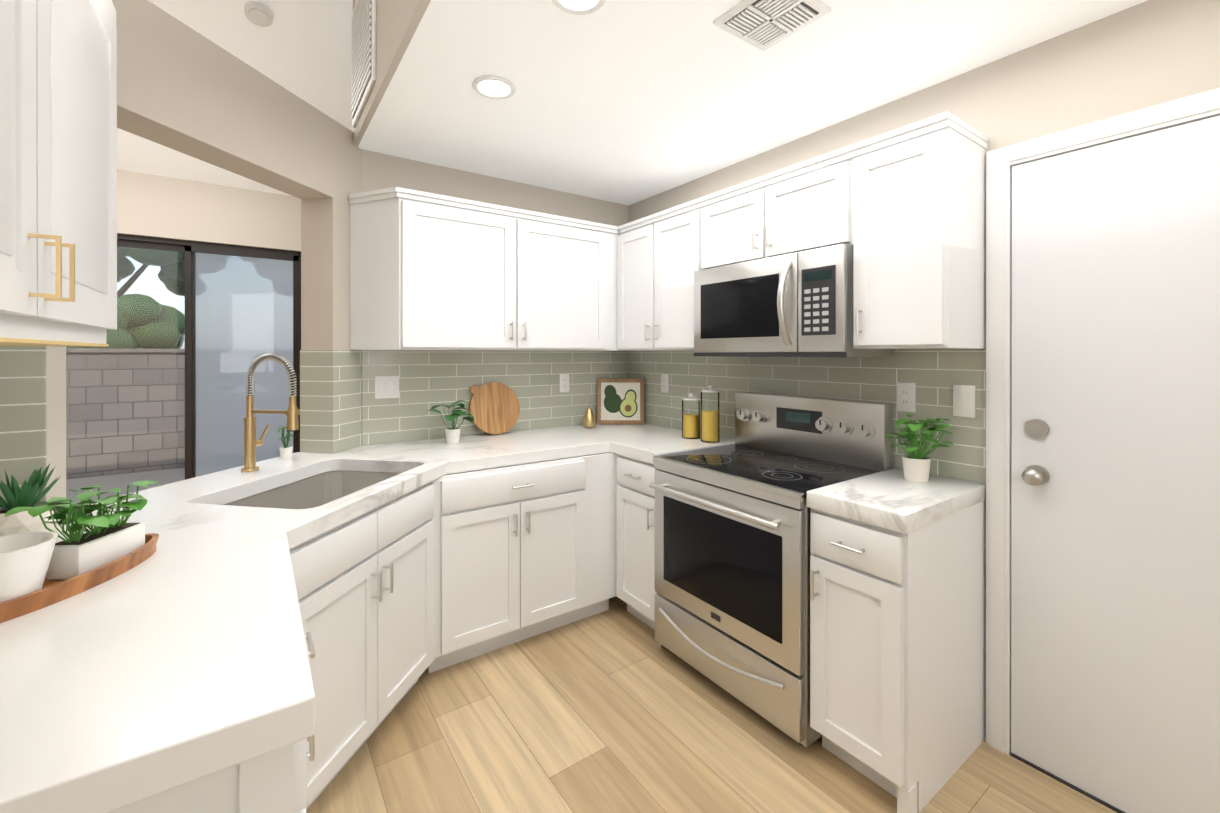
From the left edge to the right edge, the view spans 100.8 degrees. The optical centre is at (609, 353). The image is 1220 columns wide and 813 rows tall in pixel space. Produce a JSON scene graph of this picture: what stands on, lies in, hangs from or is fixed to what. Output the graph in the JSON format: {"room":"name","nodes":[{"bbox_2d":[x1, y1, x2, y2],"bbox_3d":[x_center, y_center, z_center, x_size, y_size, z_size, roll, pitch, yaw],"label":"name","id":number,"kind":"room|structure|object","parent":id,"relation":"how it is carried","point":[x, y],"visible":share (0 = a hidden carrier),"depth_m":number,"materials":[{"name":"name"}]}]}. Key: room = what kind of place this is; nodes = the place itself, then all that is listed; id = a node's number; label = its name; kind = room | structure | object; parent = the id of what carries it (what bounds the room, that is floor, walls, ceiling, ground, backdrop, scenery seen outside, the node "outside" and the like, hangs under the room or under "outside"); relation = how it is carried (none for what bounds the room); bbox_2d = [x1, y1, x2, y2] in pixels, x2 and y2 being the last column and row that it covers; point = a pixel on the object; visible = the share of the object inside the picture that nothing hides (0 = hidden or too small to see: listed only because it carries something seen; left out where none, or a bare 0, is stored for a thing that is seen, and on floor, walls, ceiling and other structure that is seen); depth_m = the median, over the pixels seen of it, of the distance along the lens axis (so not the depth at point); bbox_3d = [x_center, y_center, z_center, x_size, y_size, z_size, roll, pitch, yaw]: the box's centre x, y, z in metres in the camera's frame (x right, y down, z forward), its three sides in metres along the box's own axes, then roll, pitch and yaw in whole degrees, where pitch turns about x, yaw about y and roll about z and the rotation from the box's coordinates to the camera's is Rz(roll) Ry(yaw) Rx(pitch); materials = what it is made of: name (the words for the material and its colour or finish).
{"room":"kitchen","nodes":[
{"label":"kitchen","id":0,"kind":"room"},
{"bbox_2d":[46,346,65,520],"bbox_3d":[-0.461,-1.257,-0.402,0.310,5.300,4.370,0,0,-35],"label":"wall","id":1,"kind":"structure","parent":0,"point":[56,407],"depth_m":1.41,"materials":[{"name":"beige paint"}]},
{"bbox_2d":[0,346,45,507],"bbox_3d":[-1.548,0.201,1.294,0.138,0.539,0.007,0,0,-35],"label":"wall tile","id":2,"kind":"structure","parent":1,"relation":"attached to","point":[22,413],"depth_m":1.31,"materials":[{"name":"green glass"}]},
{"bbox_2d":[0,0,116,346],"bbox_3d":[-1.005,-0.433,0.705,0.346,0.831,1.149,0,0,-35],"label":"upper cabinet","id":3,"kind":"object","parent":1,"relation":"attached to","point":[58,172],"visible":1,"depth_m":0.87,"materials":[{"name":"white wood"}]},
{"bbox_2d":[117,169,300,251],"bbox_3d":[-3.415,0.013,3.757,7.400,2.750,0.170,0,0,-35],"label":"wall","id":4,"kind":"structure","parent":0,"point":[150,205],"depth_m":3.87,"materials":[{"name":"beige paint"}]},
{"bbox_2d":[66,234,300,502],"bbox_3d":[-3.225,0.263,3.879,1.490,2.250,0.070,0,0,-35],"label":"sliding glass door","id":5,"kind":"structure","parent":4,"relation":"in","point":[242,308],"depth_m":4.03,"materials":[{"name":"clear glass"}]},
{"bbox_2d":[117,0,352,195],"bbox_3d":[-1.286,-2.599,0.728,7.400,2.700,7.570,0,0,-35],"label":"ceiling","id":6,"kind":"structure","parent":0,"point":[302,49],"depth_m":3.03,"materials":[{"name":"white paint"}]},
{"bbox_2d":[244,1,272,26],"bbox_3d":[-1.917,-1.851,2.755,0.130,0.072,0.132,0,0,-35],"label":"smoke detector","id":7,"kind":"object","parent":6,"relation":"attached to","point":[258,14],"visible":0.98,"depth_m":2.73,"materials":[{"name":"white plastic"}]},
{"bbox_2d":[112,0,361,452],"bbox_3d":[-1.457,0.140,2.038,0.170,2.500,1.393,0,0,10],"label":"wall","id":8,"kind":"structure","parent":0,"point":[185,89],"depth_m":1.97,"materials":[{"name":"beige paint"}]},
{"bbox_2d":[300,350,361,452],"bbox_3d":[-1.339,0.225,2.444,0.271,0.488,0.150,0,0,-35],"label":"wall tiles","id":9,"kind":"structure","parent":8,"relation":"attached to","point":[330,401],"depth_m":2.40,"materials":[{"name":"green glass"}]},
{"bbox_2d":[353,0,430,145],"bbox_3d":[0.174,-2.478,0.471,0.025,2.860,5.070,0,0,-35],"label":"wall","id":10,"kind":"structure","parent":0,"point":[397,22],"depth_m":1.87,"materials":[{"name":"beige paint"}]},
{"bbox_2d":[352,0,375,127],"bbox_3d":[-1.110,-1.385,2.259,0.019,0.550,0.530,0,0,-35],"label":"air vent","id":11,"kind":"object","parent":10,"relation":"in","point":[364,47],"visible":1,"depth_m":2.20,"materials":[{"name":"white metal"}]},
{"bbox_2d":[362,149,628,475],"bbox_3d":[-0.620,0.089,3.155,1.720,2.600,0.170,0,0,-35],"label":"wall","id":12,"kind":"structure","parent":0,"point":[381,171],"depth_m":2.96,"materials":[{"name":"beige paint"}]},
{"bbox_2d":[349,187,619,350],"bbox_3d":[-0.623,-0.402,2.818,1.468,0.762,0.375,0,0,-35],"label":"upper cabinet","id":13,"kind":"object","parent":12,"relation":"attached to","point":[430,271],"visible":1,"depth_m":2.59,"materials":[{"name":"white wood"}]},
{"bbox_2d":[362,350,628,444],"bbox_3d":[-0.569,0.224,3.083,1.718,0.488,0.007,0,0,-35],"label":"wall tile","id":14,"kind":"structure","parent":12,"relation":"attached to","point":[429,379],"depth_m":2.90,"materials":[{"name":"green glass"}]},
{"bbox_2d":[375,376,398,398],"bbox_3d":[-1.169,0.174,2.650,0.118,0.118,0.009,0,0,-35],"label":"switch plate","id":15,"kind":"object","parent":14,"relation":"attached to","point":[386,386],"visible":1,"depth_m":2.65,"materials":[{"name":"white plastic"}]},
{"bbox_2d":[560,374,568,391],"bbox_3d":[-0.294,0.189,3.265,0.072,0.118,0.008,0,0,-35],"label":"outlet","id":16,"kind":"object","parent":14,"relation":"attached to","point":[564,382],"visible":1,"depth_m":3.26,"materials":[{"name":"white plastic"}]},
{"bbox_2d":[306,596,1116,812],"bbox_3d":[-1.344,1.422,0.814,7.400,0.060,7.370,0,0,-35],"label":"floor","id":17,"kind":"structure","parent":0,"point":[615,707],"depth_m":1.76,"materials":[{"name":"brown wood"}]},
{"bbox_2d":[261,477,488,812],"bbox_3d":[-0.826,0.959,1.739,0.587,0.864,0.587,0,0,-35],"label":"base cabinet","id":18,"kind":"object","parent":17,"relation":"on","point":[398,596],"depth_m":1.74,"materials":[{"name":"white wood"}]},
{"bbox_2d":[0,423,734,812],"bbox_3d":[-0.406,0.498,1.948,2.756,0.055,2.048,0,0,-35],"label":"countertop","id":19,"kind":"structure","parent":18,"relation":"on","point":[178,657],"depth_m":0.84,"materials":[{"name":"stone"}]},
{"bbox_2d":[0,533,158,622],"bbox_3d":[-1.113,0.454,1.024,0.267,0.034,0.346,0,0,-35],"label":"tray","id":20,"kind":"object","parent":19,"relation":"on","point":[50,592],"visible":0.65,"depth_m":0.99,"materials":[{"name":"brown wood"}]},
{"bbox_2d":[0,531,57,602],"bbox_3d":[-1.114,0.405,0.924,0.140,0.112,0.140,0,0,-35],"label":"ceramic bowl","id":21,"kind":"object","parent":20,"relation":"on","point":[25,558],"visible":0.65,"depth_m":0.92,"materials":[{"name":"white ceramic"}]},
{"bbox_2d":[0,464,59,535],"bbox_3d":[-1.439,0.374,1.245,0.137,0.193,0.136,0,0,-35],"label":"succulent pot","id":22,"kind":"object","parent":21,"relation":"in","point":[29,493],"visible":0.69,"depth_m":1.21,"materials":[{"name":"beige ceramic"}]},
{"bbox_2d":[5,481,162,579],"bbox_3d":[-1.120,0.374,1.099,0.215,0.174,0.254,0,0,-35],"label":"potted plant","id":23,"kind":"object","parent":20,"relation":"on","point":[110,537],"visible":0.98,"depth_m":1.07,"materials":[{"name":"green plant"}]},
{"bbox_2d":[241,353,299,471],"bbox_3d":[-1.363,0.234,2.024,0.193,0.472,0.208,0,0,-35],"label":"spring faucet","id":24,"kind":"object","parent":19,"relation":"on","point":[252,443],"visible":1,"depth_m":2.02,"materials":[{"name":"gold metal"}]},
{"bbox_2d":[276,426,292,458],"bbox_3d":[-1.450,0.395,2.270,0.084,0.148,0.107,0,0,-35],"label":"potted plant","id":25,"kind":"object","parent":19,"relation":"on","point":[286,451],"visible":0.88,"depth_m":2.25,"materials":[{"name":"white ceramic"}]},
{"bbox_2d":[225,471,400,508],"bbox_3d":[-1.079,0.637,1.898,0.526,0.220,0.736,0,0,10],"label":"undermount sink","id":26,"kind":"object","parent":19,"relation":"in","point":[318,490],"visible":0.04,"depth_m":2.18,"materials":[{"name":"grey metal"}]},
{"bbox_2d":[427,400,473,443],"bbox_3d":[-0.841,0.358,2.654,0.211,0.222,0.226,0,0,-35],"label":"potted plant","id":27,"kind":"object","parent":19,"relation":"on","point":[452,434],"visible":1,"depth_m":2.64,"materials":[{"name":"green plant"}]},
{"bbox_2d":[469,382,519,433],"bbox_3d":[-0.671,0.317,2.950,0.304,0.301,0.083,0,0,-35],"label":"round cutting board","id":28,"kind":"object","parent":19,"relation":"on","point":[494,407],"visible":0.92,"depth_m":2.94,"materials":[{"name":"brown wood"}]},
{"bbox_2d":[583,403,595,427],"bbox_3d":[-0.131,0.389,3.200,0.086,0.159,0.086,0,0,-35],"label":"pear","id":29,"kind":"object","parent":19,"relation":"on","point":[589,419],"visible":1,"depth_m":3.17,"materials":[{"name":"gold metal"}]},
{"bbox_2d":[597,379,643,423],"bbox_3d":[0.071,0.318,3.381,0.310,0.299,0.067,0,0,1],"label":"art","id":30,"kind":"object","parent":19,"relation":"on","point":[620,401],"visible":1,"depth_m":3.38,"materials":[{"name":"white paper"}]},
{"bbox_2d":[682,394,699,438],"bbox_3d":[0.454,0.345,2.829,0.100,0.247,0.100,0,0,-35],"label":"pasta jar","id":31,"kind":"object","parent":19,"relation":"on","point":[690,426],"visible":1,"depth_m":2.80,"materials":[{"name":"clear glass"}]},
{"bbox_2d":[701,385,719,442],"bbox_3d":[0.537,0.318,2.710,0.100,0.302,0.100,0,0,-35],"label":"pasta jar","id":32,"kind":"object","parent":19,"relation":"on","point":[710,426],"visible":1,"depth_m":2.68,"materials":[{"name":"clear glass"}]},
{"bbox_2d":[649,392,892,747],"bbox_3d":[0.659,0.797,2.204,0.700,1.185,0.780,0,0,-35],"label":"range","id":33,"kind":"object","parent":17,"relation":"on","point":[732,568],"visible":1,"depth_m":2.05,"materials":[{"name":"silver metal"}]},
{"bbox_2d":[810,500,985,812],"bbox_3d":[1.006,0.959,1.770,0.648,0.864,0.323,0,0,-35],"label":"base cabinet","id":34,"kind":"object","parent":17,"relation":"on","point":[898,665],"visible":1,"depth_m":1.61,"materials":[{"name":"white wood"}]},
{"bbox_2d":[807,468,985,533],"bbox_3d":[1.020,0.498,1.779,0.618,0.055,0.323,0,0,-35],"label":"countertop","id":35,"kind":"structure","parent":34,"relation":"on","point":[893,499],"depth_m":1.68,"materials":[{"name":"stone"}]},
{"bbox_2d":[885,414,953,481],"bbox_3d":[1.154,0.352,1.864,0.285,0.236,0.231,0,0,-35],"label":"potted plant","id":36,"kind":"object","parent":35,"relation":"on","point":[916,465],"visible":1,"depth_m":1.86,"materials":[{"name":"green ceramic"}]},
{"bbox_2d":[358,0,1146,205],"bbox_3d":[0.888,-1.079,0.993,1.740,0.060,5.100,0,0,-35],"label":"ceiling","id":37,"kind":"structure","parent":0,"point":[627,102],"depth_m":1.92,"materials":[{"name":"white paint"}]},
{"bbox_2d":[472,75,515,99],"bbox_3d":[-0.455,-1.044,1.981,0.168,0.012,0.168,0,0,-35],"label":"recessed light","id":38,"kind":"object","parent":37,"relation":"in","point":[493,87],"visible":1,"depth_m":1.98,"materials":[{"name":"white plastic"}]},
{"bbox_2d":[551,0,605,14],"bbox_3d":[-0.092,-1.043,1.465,0.168,0.012,0.168,0,0,-35],"label":"recessed light","id":39,"kind":"object","parent":37,"relation":"in","point":[579,7],"visible":0.98,"depth_m":1.51,"materials":[{"name":"white plastic"}]},
{"bbox_2d":[713,0,830,50],"bbox_3d":[0.499,-1.041,1.563,0.250,0.016,0.250,0,0,-35],"label":"ceiling vent","id":40,"kind":"object","parent":37,"relation":"in","point":[763,25],"visible":1,"depth_m":1.56,"materials":[{"name":"white metal"}]},
{"bbox_2d":[629,0,1219,482],"bbox_3d":[1.620,0.091,1.613,0.170,2.600,5.270,0,0,-35],"label":"wall","id":41,"kind":"structure","parent":0,"point":[1143,54],"depth_m":1.67,"materials":[{"name":"beige paint"}]},
{"bbox_2d":[617,198,700,350],"bbox_3d":[0.386,-0.402,2.921,0.337,0.762,0.706,0,0,-35],"label":"upper cabinet","id":42,"kind":"object","parent":41,"relation":"attached to","point":[659,254],"depth_m":2.79,"materials":[{"name":"white wood"}]},
{"bbox_2d":[701,147,852,269],"bbox_3d":[0.815,-0.588,2.312,0.337,0.349,0.784,0,0,-35],"label":"upper cabinet","id":43,"kind":"object","parent":41,"relation":"attached to","point":[808,205],"depth_m":2.14,"materials":[{"name":"white wood"}]},
{"bbox_2d":[694,244,892,356],"bbox_3d":[0.761,-0.199,2.274,0.450,0.422,0.780,0,0,-35],"label":"microwave","id":44,"kind":"object","parent":43,"relation":"attached to","point":[798,304],"visible":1,"depth_m":2.08,"materials":[{"name":"silver metal"}]},
{"bbox_2d":[629,349,985,483],"bbox_3d":[0.749,0.224,2.697,0.007,0.488,2.138,0,0,-35],"label":"wall tile","id":45,"kind":"structure","parent":41,"relation":"attached to","point":[935,375],"depth_m":2.24,"materials":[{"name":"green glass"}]},
{"bbox_2d":[661,374,668,392],"bbox_3d":[0.352,0.189,3.246,0.008,0.118,0.072,0,0,-35],"label":"electrical outlet plate","id":46,"kind":"object","parent":45,"relation":"attached to","point":[664,382],"visible":1,"depth_m":3.24,"materials":[{"name":"white plastic"}]},
{"bbox_2d":[897,382,915,412],"bbox_3d":[1.198,0.175,2.044,0.008,0.118,0.072,0,0,-35],"label":"electrical outlet plate","id":47,"kind":"object","parent":45,"relation":"attached to","point":[906,397],"visible":1,"depth_m":2.04,"materials":[{"name":"white plastic"}]},
{"bbox_2d":[953,385,975,417],"bbox_3d":[1.315,0.175,1.876,0.009,0.118,0.072,0,0,-35],"label":"switch plate","id":48,"kind":"object","parent":45,"relation":"attached to","point":[964,400],"visible":1,"depth_m":1.87,"materials":[{"name":"white plastic"}]},
{"bbox_2d":[853,111,988,348],"bbox_3d":[1.132,-0.391,1.860,0.337,0.742,0.320,0,0,-35],"label":"upper cabinet","id":49,"kind":"object","parent":41,"relation":"attached to","point":[902,210],"depth_m":1.74,"materials":[{"name":"white wood"}]},
{"bbox_2d":[986,88,1219,812],"bbox_3d":[1.634,0.335,1.361,0.093,2.112,1.059,0,0,-35],"label":"entry door","id":50,"kind":"structure","parent":41,"relation":"in","point":[1102,462],"depth_m":1.55,"materials":[{"name":"white painted wood"},{"name":"brushed nickel metal"}]},
{"label":"outside","id":51,"kind":"structure","parent":0,"visible":0},
{"bbox_2d":[66,468,184,514],"bbox_3d":[-6.170,1.493,8.546,18.000,0.100,10.830,0,0,-35],"label":"ground","id":52,"kind":"structure","parent":51,"point":[112,483],"depth_m":5.72,"materials":[{"name":"beige"}]},
{"bbox_2d":[66,348,184,478],"bbox_3d":[-4.970,0.690,6.839,18.000,1.510,0.260,0,0,-35],"label":"block wall","id":53,"kind":"structure","parent":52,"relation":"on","point":[137,389],"depth_m":6.09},
{"bbox_2d":[66,294,184,348],"bbox_3d":[-7.242,0.286,6.488,2.735,2.318,1.491,0,0,-35],"label":"bush","id":54,"kind":"object","parent":52,"relation":"on","point":[134,308],"depth_m":6.90,"materials":[{"name":"green plant"}]},
{"bbox_2d":[117,246,184,297],"bbox_3d":[-7.168,-0.753,7.387,2.953,4.403,2.764,0,0,-35],"label":"tree","id":55,"kind":"object","parent":52,"relation":"on","point":[146,259],"depth_m":7.22,"materials":[{"name":"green plant"}]}
]}

